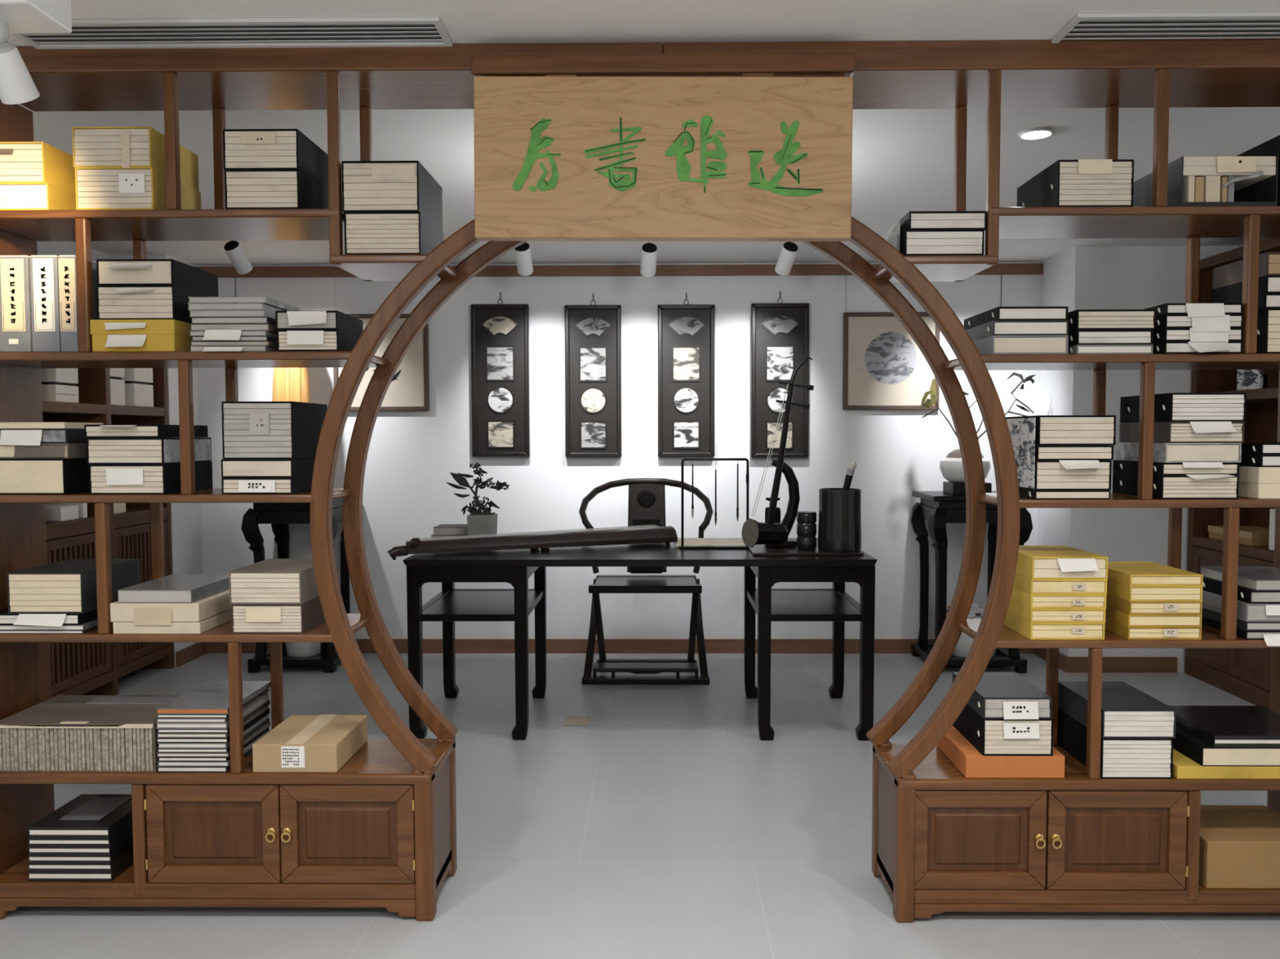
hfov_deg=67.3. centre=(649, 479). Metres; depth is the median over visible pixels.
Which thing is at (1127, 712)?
book
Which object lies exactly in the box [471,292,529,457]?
panel
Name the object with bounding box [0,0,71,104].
track spotlight
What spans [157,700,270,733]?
paperback book
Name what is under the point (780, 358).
painting
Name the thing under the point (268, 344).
paperback book
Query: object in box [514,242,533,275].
track spotlight
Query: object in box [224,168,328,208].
book stack
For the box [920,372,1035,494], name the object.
potted plant
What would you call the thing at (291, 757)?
print
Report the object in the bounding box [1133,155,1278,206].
stack
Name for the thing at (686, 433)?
painting
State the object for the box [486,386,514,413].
painting
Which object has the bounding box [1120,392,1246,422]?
book
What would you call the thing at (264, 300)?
paperback book
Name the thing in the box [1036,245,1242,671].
wall
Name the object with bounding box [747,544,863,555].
wooden tray
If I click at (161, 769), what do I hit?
paperback book
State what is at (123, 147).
book stack
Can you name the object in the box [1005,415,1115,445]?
book
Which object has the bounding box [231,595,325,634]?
stack
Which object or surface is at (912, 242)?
stack
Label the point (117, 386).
parcel
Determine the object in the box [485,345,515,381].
painting
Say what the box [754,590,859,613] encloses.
shelf
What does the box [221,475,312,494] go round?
book stack
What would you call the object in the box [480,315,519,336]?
painting
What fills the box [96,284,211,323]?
book stack
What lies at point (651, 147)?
wooden signboard
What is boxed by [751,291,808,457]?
panel
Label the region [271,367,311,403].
lampshade
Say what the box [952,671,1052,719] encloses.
book
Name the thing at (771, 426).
painting
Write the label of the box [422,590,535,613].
shelf
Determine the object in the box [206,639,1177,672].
baseboard
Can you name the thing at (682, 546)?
stand
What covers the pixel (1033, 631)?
book
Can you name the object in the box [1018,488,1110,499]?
book
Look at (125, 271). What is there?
book stack
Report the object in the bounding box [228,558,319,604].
book stack
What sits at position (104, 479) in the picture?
book stack
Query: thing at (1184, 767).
flat box
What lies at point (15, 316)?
book
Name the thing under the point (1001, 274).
wire
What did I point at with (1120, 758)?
book
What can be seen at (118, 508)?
parcel
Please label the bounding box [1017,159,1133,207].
stack
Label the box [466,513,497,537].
pot
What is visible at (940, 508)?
stand
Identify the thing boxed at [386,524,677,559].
guqin
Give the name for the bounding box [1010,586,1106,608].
book
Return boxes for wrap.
[58,796,131,820]
[883,219,900,251]
[1005,417,1035,488]
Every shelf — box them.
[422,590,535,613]
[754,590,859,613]
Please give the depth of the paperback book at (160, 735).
2.91 m
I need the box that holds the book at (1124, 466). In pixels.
[1112,460,1239,475]
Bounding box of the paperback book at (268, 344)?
[191,341,277,348]
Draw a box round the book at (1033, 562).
[1015,545,1107,579]
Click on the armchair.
(646, 496)
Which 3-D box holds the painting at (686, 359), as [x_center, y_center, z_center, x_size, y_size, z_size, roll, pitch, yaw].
[0.244,-0.770,6.393,0.190,0.240,0.006,0,3,1]
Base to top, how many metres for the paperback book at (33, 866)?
0.025 m
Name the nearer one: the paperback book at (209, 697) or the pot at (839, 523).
the paperback book at (209, 697)
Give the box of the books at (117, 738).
[0,695,180,772]
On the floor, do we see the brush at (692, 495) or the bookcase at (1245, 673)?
the bookcase at (1245, 673)
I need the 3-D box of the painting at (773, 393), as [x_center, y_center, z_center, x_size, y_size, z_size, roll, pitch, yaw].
[0.867,-0.528,6.397,0.183,0.183,0.006,0,3,1]
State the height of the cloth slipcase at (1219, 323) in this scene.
0.052 m
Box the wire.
[1000,274,1001,306]
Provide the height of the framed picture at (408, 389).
0.892 m
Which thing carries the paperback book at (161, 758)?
on the paperback book at (249, 747)
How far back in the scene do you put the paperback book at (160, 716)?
2.91 m
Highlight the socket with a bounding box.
[564,716,589,725]
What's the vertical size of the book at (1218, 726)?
0.036 m
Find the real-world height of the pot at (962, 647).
0.300 m
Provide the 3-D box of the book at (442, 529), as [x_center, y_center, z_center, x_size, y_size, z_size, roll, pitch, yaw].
[-1.093,0.279,5.350,0.180,0.042,0.200,0,3,1]
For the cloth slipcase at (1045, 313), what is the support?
on the cloth slipcase at (1046, 327)
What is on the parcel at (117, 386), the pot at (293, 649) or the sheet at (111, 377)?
the sheet at (111, 377)
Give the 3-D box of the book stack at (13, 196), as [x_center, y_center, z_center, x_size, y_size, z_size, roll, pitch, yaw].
[-1.887,-0.844,2.982,0.223,0.079,0.280,0,3,1]
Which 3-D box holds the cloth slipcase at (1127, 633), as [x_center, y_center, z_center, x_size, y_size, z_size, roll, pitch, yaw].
[1.538,0.452,3.017,0.218,0.038,0.309,0,3,1]
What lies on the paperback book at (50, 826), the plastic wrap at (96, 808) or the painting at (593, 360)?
the plastic wrap at (96, 808)
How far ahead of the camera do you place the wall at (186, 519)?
6.20 m
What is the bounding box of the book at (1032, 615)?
[1007,600,1105,622]
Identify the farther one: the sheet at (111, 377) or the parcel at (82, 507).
the sheet at (111, 377)
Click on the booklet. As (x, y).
(1272, 513)
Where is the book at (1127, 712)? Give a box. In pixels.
[1057,681,1176,738]
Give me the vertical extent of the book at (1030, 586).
0.044 m
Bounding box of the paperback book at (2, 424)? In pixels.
[0,422,102,428]
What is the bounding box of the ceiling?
[7,0,1279,265]
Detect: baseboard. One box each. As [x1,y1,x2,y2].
[175,642,206,666]
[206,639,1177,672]
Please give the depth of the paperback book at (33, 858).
2.94 m
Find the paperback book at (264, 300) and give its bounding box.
[188,296,299,311]
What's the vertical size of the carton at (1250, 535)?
0.077 m
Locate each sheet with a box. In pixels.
[41,382,75,386]
[110,376,121,379]
[124,381,150,384]
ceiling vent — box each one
[12,16,453,48]
[1051,11,1279,43]
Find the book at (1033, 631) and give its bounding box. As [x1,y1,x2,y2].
[1003,611,1105,639]
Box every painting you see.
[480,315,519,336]
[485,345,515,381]
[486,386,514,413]
[486,420,515,448]
[573,316,612,337]
[578,346,607,382]
[579,386,606,413]
[579,420,607,448]
[667,315,705,337]
[671,345,700,382]
[672,386,699,413]
[672,420,699,448]
[761,315,799,335]
[765,344,794,382]
[765,386,793,413]
[765,421,793,449]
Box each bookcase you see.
[0,42,662,920]
[41,368,174,697]
[662,38,1279,922]
[1184,237,1279,709]
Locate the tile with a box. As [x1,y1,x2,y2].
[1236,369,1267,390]
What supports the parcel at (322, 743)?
on the bookcase at (380, 830)
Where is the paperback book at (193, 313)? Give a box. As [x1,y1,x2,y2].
[189,310,275,319]
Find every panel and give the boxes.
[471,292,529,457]
[564,293,622,457]
[657,293,715,457]
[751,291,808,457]
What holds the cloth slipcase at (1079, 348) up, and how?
on the bookcase at (944, 840)
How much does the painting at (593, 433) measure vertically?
0.188 m
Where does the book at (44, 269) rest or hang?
on the bookcase at (380, 830)
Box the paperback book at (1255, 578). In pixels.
[1200,566,1279,590]
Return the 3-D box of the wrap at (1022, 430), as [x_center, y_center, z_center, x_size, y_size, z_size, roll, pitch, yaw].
[1.143,-0.084,2.987,0.001,0.211,0.278,0,3,1]
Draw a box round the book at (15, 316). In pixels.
[0,255,32,351]
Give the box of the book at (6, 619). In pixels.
[0,608,97,626]
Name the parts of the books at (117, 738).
paper strip, paper strip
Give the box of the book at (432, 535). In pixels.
[431,534,467,539]
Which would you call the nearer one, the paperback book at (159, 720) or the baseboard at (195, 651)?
the paperback book at (159, 720)
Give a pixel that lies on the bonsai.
(478, 522)
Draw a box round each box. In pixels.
[89,319,192,351]
[110,589,231,625]
[113,608,231,633]
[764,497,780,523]
[937,725,1064,778]
[1172,748,1279,779]
[1238,466,1279,498]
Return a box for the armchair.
[578,478,713,684]
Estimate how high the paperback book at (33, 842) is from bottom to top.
0.025 m
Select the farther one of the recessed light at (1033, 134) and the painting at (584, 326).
the painting at (584, 326)
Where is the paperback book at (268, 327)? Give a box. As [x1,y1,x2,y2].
[190,324,276,333]
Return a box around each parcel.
[40,368,78,383]
[41,384,79,403]
[44,502,87,518]
[44,505,79,521]
[109,368,124,377]
[110,378,124,405]
[113,502,125,514]
[121,368,152,382]
[124,383,153,407]
[252,714,367,773]
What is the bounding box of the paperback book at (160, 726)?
[155,695,268,728]
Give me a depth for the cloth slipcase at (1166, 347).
2.83 m
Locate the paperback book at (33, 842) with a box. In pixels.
[28,821,133,846]
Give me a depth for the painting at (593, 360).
6.40 m
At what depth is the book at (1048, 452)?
2.85 m
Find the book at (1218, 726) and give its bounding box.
[1169,706,1279,747]
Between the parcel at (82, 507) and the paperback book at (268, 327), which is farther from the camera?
the parcel at (82, 507)
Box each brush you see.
[691,460,693,519]
[714,469,716,525]
[736,463,738,522]
[842,461,856,490]
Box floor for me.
[0,653,1279,958]
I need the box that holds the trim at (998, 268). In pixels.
[195,263,1043,277]
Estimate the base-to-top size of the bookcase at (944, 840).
2.619 m
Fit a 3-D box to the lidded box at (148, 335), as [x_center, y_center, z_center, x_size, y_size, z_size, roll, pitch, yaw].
[-1.535,-0.434,2.988,0.251,0.094,0.319,0,3,1]
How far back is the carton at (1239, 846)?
2.91 m
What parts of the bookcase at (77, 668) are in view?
panel, door, shelf, shelf, shelf, door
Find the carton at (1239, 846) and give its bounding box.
[1198,804,1279,888]
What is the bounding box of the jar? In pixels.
[796,511,816,551]
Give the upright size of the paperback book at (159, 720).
0.014 m
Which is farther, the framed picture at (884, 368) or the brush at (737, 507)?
the framed picture at (884, 368)
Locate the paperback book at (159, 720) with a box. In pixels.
[156,692,267,723]
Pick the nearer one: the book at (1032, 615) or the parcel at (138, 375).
the book at (1032, 615)
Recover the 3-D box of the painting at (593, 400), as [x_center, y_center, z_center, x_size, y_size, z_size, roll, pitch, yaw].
[-0.376,-0.528,6.410,0.180,0.180,0.006,0,3,1]
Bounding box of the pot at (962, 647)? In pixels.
[946,602,996,657]
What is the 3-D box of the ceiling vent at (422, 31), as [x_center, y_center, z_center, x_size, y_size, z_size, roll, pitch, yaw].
[-1.183,-1.261,2.718,1.220,0.012,0.178,0,3,1]
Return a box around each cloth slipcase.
[0,428,95,445]
[0,443,86,458]
[84,424,208,437]
[275,310,363,337]
[276,329,359,351]
[900,210,986,233]
[964,306,1068,329]
[966,320,1068,341]
[973,335,1068,354]
[1067,309,1155,332]
[1067,329,1153,346]
[1067,344,1152,354]
[1104,617,1201,639]
[1105,605,1201,626]
[1106,578,1202,601]
[1106,593,1202,614]
[1107,561,1203,586]
[1144,302,1243,317]
[1152,328,1243,343]
[1152,341,1243,353]
[1153,314,1244,331]
[1201,608,1279,631]
[1201,616,1279,646]
[1202,577,1279,604]
[1202,590,1279,622]
[1211,275,1279,302]
[1212,252,1279,289]
[1226,293,1279,310]
[1235,134,1279,205]
[1239,453,1279,466]
[1241,442,1279,454]
[1256,308,1279,353]
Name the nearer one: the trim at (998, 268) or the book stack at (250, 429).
the book stack at (250, 429)
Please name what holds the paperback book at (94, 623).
on the paperback book at (2, 632)
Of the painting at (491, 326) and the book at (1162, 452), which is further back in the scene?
the painting at (491, 326)
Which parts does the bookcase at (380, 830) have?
panel, post, post, post, post, shelf, post, shelf, shelf, post, shelf, door, panel, post, post, post, post, post, door, panel, post, shelf, gate post, panel, gate post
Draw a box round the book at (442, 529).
[432,524,467,535]
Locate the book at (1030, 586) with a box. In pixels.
[1013,573,1106,594]
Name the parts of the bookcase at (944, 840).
gate post, panel, gate post, shelf, post, panel, door, post, post, post, post, shelf, post, panel, door, shelf, shelf, shelf, post, post, post, post, post, post, panel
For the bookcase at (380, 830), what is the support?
on the floor
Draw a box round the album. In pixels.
[1173,726,1279,766]
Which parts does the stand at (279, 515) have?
leg, leg, frame, leg, leg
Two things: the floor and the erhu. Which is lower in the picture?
the floor
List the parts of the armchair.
leg, arm post, leg, seat rail, seat, carved panel, carved panel, seat rail, rail, arm rail, rail, leg, arm post, leg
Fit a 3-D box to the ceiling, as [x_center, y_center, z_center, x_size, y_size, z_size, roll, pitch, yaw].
[0.120,-1.274,2.142,7.600,0.060,8.800,0,3,1]
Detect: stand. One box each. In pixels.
[240,497,359,673]
[406,565,546,740]
[678,457,749,549]
[743,564,875,740]
[910,491,1032,673]
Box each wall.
[36,240,203,666]
[195,262,1041,639]
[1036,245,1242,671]
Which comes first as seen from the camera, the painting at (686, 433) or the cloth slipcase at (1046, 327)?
the cloth slipcase at (1046, 327)
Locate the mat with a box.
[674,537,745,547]
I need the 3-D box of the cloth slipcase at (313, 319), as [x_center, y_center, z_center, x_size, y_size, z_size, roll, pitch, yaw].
[-1.017,-0.478,2.963,0.184,0.056,0.273,0,3,1]
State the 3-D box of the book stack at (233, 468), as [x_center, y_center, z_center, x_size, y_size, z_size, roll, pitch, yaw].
[-1.172,-0.040,3.022,0.213,0.055,0.300,0,3,1]
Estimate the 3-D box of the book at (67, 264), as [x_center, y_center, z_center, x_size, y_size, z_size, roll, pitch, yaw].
[-1.727,-0.528,2.954,0.052,0.286,0.202,0,3,1]
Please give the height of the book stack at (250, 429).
0.172 m
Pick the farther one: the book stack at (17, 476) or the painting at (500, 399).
the painting at (500, 399)
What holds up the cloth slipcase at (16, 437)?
on the cloth slipcase at (45, 451)
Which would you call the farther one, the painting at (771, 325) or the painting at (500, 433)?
the painting at (500, 433)
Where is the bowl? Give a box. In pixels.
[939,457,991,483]
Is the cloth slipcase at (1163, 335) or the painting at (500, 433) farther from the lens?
the painting at (500, 433)
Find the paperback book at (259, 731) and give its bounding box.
[156,722,270,757]
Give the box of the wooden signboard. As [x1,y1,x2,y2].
[471,52,855,241]
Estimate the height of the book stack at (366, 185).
0.147 m
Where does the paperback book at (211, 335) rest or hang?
on the paperback book at (194, 338)
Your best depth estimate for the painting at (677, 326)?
6.38 m
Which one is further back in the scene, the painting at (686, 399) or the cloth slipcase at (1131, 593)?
the painting at (686, 399)
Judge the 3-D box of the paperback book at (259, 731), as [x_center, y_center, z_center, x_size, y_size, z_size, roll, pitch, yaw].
[-1.384,0.829,3.072,0.217,0.012,0.315,0,3,1]
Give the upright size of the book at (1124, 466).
0.038 m
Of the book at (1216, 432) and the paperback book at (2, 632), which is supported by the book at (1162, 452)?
the book at (1216, 432)
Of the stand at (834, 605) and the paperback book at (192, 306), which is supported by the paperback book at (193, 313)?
the paperback book at (192, 306)
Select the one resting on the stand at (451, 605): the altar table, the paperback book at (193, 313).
the altar table
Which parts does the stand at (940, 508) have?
leg, leg, frame, leg, leg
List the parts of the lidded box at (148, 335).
lid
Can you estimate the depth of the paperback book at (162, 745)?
2.92 m
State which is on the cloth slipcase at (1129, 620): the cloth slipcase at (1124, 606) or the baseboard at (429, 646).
the cloth slipcase at (1124, 606)
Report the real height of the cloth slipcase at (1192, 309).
0.042 m
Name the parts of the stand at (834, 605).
leg, shelf rail, leg, shelf rail, shelf rail, leg, shelf rail, leg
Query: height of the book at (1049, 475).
0.089 m
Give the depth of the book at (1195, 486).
2.85 m
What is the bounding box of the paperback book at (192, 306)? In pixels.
[187,302,285,313]
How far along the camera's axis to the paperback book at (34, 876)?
2.95 m
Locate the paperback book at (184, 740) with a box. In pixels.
[156,708,269,743]
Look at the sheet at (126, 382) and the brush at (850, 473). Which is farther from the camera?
the sheet at (126, 382)
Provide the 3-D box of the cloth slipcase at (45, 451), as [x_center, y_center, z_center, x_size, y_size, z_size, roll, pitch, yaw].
[-1.868,-0.092,3.016,0.260,0.044,0.301,0,3,1]
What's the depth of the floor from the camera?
3.52 m
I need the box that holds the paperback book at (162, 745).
[158,715,268,748]
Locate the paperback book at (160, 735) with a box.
[157,705,268,737]
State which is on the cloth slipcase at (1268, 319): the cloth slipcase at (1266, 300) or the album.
the cloth slipcase at (1266, 300)
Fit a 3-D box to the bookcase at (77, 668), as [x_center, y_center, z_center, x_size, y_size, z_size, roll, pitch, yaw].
[-3.224,0.072,5.020,0.353,2.360,2.155,0,3,1]
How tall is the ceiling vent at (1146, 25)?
0.012 m
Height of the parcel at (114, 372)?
0.288 m
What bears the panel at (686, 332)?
attached to the wall at (412, 455)
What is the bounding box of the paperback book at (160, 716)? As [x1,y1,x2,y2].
[157,688,269,718]
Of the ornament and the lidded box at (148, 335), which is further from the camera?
the ornament
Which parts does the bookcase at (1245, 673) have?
door, panel, shelf, shelf, shelf, shelf, panel, door, panel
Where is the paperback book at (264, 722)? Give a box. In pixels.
[157,718,269,753]
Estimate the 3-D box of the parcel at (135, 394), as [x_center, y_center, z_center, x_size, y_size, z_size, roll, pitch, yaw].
[-3.192,-0.511,5.850,0.235,0.137,0.218,0,3,1]
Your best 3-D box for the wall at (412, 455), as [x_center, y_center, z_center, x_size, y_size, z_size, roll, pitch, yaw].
[0.168,-0.135,6.519,7.600,2.620,0.120,0,3,1]
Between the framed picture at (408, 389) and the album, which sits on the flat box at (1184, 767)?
the album
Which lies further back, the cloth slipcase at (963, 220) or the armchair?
the armchair
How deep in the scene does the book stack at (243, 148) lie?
2.83 m
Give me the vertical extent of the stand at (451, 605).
0.854 m
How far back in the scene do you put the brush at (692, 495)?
4.98 m
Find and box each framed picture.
[333,277,429,410]
[842,275,939,409]
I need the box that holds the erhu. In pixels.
[742,355,813,547]
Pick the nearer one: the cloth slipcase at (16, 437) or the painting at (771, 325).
the cloth slipcase at (16, 437)
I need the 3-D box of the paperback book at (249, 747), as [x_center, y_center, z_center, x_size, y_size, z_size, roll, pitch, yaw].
[-1.384,0.856,3.073,0.214,0.014,0.315,0,3,1]
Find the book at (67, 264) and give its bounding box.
[57,255,97,351]
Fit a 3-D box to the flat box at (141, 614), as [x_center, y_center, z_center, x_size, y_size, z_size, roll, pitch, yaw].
[-1.491,0.398,3.051,0.269,0.065,0.328,0,3,1]
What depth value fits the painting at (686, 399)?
6.40 m
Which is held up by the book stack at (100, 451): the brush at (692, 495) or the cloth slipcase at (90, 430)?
the cloth slipcase at (90, 430)
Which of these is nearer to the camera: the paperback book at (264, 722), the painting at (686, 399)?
the paperback book at (264, 722)
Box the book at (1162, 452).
[1115,442,1241,462]
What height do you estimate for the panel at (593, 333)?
1.093 m
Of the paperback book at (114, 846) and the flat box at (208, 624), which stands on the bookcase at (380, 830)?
the flat box at (208, 624)
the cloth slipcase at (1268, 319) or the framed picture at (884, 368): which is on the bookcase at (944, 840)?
the cloth slipcase at (1268, 319)
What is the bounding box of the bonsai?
[445,462,510,537]
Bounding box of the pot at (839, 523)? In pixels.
[817,488,861,553]
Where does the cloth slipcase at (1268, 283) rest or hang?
on the cloth slipcase at (1266, 300)
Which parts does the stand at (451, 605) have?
leg, shelf rail, leg, shelf rail, shelf rail, leg, shelf rail, leg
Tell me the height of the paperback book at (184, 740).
0.015 m
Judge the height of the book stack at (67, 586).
0.124 m
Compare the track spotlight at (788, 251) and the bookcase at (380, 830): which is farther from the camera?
the track spotlight at (788, 251)
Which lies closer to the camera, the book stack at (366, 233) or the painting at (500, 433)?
the book stack at (366, 233)
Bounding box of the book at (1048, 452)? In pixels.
[1035,444,1113,460]
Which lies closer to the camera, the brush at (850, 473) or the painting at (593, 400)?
the brush at (850, 473)
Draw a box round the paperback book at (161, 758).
[158,727,268,761]
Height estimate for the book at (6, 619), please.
0.035 m
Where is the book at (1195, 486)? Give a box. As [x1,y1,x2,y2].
[1112,471,1239,499]
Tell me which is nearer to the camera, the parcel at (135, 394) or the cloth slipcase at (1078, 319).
the cloth slipcase at (1078, 319)
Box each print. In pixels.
[282,748,299,765]
[865,332,916,384]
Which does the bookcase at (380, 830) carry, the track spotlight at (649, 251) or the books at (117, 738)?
the books at (117, 738)
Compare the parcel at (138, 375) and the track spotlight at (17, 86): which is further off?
the parcel at (138, 375)
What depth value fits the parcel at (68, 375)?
5.03 m
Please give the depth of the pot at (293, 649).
6.12 m
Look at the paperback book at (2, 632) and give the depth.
2.90 m
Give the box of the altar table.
[403,537,876,566]
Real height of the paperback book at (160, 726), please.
0.017 m
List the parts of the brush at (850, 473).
handle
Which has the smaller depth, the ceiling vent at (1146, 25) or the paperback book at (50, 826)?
the ceiling vent at (1146, 25)
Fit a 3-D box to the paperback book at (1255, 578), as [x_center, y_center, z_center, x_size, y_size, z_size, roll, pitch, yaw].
[1.918,0.307,3.006,0.227,0.030,0.300,0,3,1]
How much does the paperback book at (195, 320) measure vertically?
0.020 m
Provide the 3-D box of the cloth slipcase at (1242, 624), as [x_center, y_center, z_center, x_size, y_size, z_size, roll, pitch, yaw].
[1.906,0.430,3.011,0.253,0.027,0.300,0,3,1]
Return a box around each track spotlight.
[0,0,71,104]
[223,240,253,274]
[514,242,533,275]
[640,240,657,276]
[774,241,798,275]
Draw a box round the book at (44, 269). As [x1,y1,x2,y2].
[29,255,61,351]
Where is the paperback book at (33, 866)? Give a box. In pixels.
[28,845,133,871]
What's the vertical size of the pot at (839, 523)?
0.305 m
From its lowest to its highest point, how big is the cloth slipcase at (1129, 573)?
0.032 m
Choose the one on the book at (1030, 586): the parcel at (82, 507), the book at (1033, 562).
the book at (1033, 562)
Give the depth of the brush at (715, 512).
4.98 m
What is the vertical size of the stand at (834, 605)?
0.854 m
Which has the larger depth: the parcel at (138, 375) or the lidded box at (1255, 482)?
the parcel at (138, 375)
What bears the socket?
on the floor
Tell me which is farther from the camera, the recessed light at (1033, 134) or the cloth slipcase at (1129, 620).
the recessed light at (1033, 134)
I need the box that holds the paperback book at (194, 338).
[191,336,276,342]
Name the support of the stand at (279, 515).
on the floor
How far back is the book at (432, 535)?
5.25 m
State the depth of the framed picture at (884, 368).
6.39 m
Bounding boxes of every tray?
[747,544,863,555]
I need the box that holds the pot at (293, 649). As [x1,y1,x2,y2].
[284,642,320,657]
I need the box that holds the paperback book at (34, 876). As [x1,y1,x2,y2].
[28,853,133,881]
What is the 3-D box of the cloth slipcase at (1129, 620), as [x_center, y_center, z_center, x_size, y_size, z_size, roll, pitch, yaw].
[1.538,0.414,3.017,0.218,0.036,0.305,0,3,1]
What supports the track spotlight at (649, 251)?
hanging from the ceiling
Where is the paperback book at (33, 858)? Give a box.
[28,837,133,862]
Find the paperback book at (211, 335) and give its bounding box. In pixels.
[189,329,276,340]
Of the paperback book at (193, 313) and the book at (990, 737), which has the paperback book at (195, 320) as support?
the paperback book at (193, 313)
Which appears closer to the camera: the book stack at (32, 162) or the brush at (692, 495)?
the book stack at (32, 162)
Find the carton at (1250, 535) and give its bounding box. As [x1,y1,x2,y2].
[1208,525,1269,546]
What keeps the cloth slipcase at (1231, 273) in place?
on the cloth slipcase at (1268, 283)
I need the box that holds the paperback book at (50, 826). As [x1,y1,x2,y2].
[28,794,132,838]
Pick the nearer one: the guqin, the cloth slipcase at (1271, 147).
the cloth slipcase at (1271, 147)
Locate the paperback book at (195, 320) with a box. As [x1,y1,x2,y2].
[191,316,275,325]
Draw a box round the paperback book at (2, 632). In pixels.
[0,622,113,634]
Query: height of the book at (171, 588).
0.040 m
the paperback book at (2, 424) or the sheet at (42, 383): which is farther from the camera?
the sheet at (42, 383)
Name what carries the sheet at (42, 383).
on the parcel at (50, 393)
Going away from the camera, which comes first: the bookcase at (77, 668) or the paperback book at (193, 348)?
the paperback book at (193, 348)
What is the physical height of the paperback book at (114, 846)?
0.026 m
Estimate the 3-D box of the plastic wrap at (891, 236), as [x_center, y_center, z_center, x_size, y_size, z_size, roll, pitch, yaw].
[0.727,-0.728,2.945,0.044,0.106,0.150,0,3,1]
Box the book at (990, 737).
[952,704,1053,755]
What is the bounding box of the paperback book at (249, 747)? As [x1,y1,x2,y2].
[157,729,270,766]
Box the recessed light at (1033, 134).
[1017,127,1053,140]
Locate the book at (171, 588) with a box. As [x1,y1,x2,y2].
[117,574,229,603]
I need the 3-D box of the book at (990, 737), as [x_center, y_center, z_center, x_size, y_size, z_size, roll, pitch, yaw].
[1.106,0.768,3.036,0.213,0.112,0.318,0,3,1]
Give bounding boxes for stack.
[0,141,75,194]
[0,182,75,209]
[0,457,89,494]
[7,559,140,613]
[71,126,199,191]
[75,167,200,209]
[86,437,211,464]
[88,461,213,494]
[96,258,218,297]
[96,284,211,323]
[221,401,327,459]
[221,457,315,477]
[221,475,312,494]
[222,128,328,191]
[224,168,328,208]
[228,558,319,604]
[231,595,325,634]
[341,160,442,231]
[344,211,444,254]
[899,229,984,255]
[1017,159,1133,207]
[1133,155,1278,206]
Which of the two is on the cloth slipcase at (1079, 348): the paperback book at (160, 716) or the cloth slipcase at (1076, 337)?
the cloth slipcase at (1076, 337)
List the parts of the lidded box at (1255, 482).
lid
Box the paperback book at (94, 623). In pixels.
[0,619,97,630]
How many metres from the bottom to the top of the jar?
0.190 m
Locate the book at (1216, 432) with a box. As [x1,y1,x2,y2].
[1119,421,1244,443]
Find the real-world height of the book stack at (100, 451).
0.079 m
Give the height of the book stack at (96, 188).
0.123 m
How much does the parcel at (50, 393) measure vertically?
0.091 m
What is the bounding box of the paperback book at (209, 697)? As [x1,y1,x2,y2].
[156,681,271,714]
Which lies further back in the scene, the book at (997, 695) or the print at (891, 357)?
the print at (891, 357)
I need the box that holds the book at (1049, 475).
[1018,460,1111,490]
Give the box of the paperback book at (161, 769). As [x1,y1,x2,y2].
[157,748,252,773]
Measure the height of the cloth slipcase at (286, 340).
0.063 m
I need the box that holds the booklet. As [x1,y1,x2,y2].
[1268,509,1275,551]
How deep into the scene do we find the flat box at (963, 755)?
2.89 m
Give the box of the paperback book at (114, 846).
[28,829,133,854]
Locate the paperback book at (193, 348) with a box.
[190,346,277,351]
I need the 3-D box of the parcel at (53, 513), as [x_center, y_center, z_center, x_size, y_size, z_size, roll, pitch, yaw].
[-3.199,0.179,5.113,0.235,0.075,0.154,0,3,1]
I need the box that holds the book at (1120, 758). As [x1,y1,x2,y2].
[1057,708,1173,778]

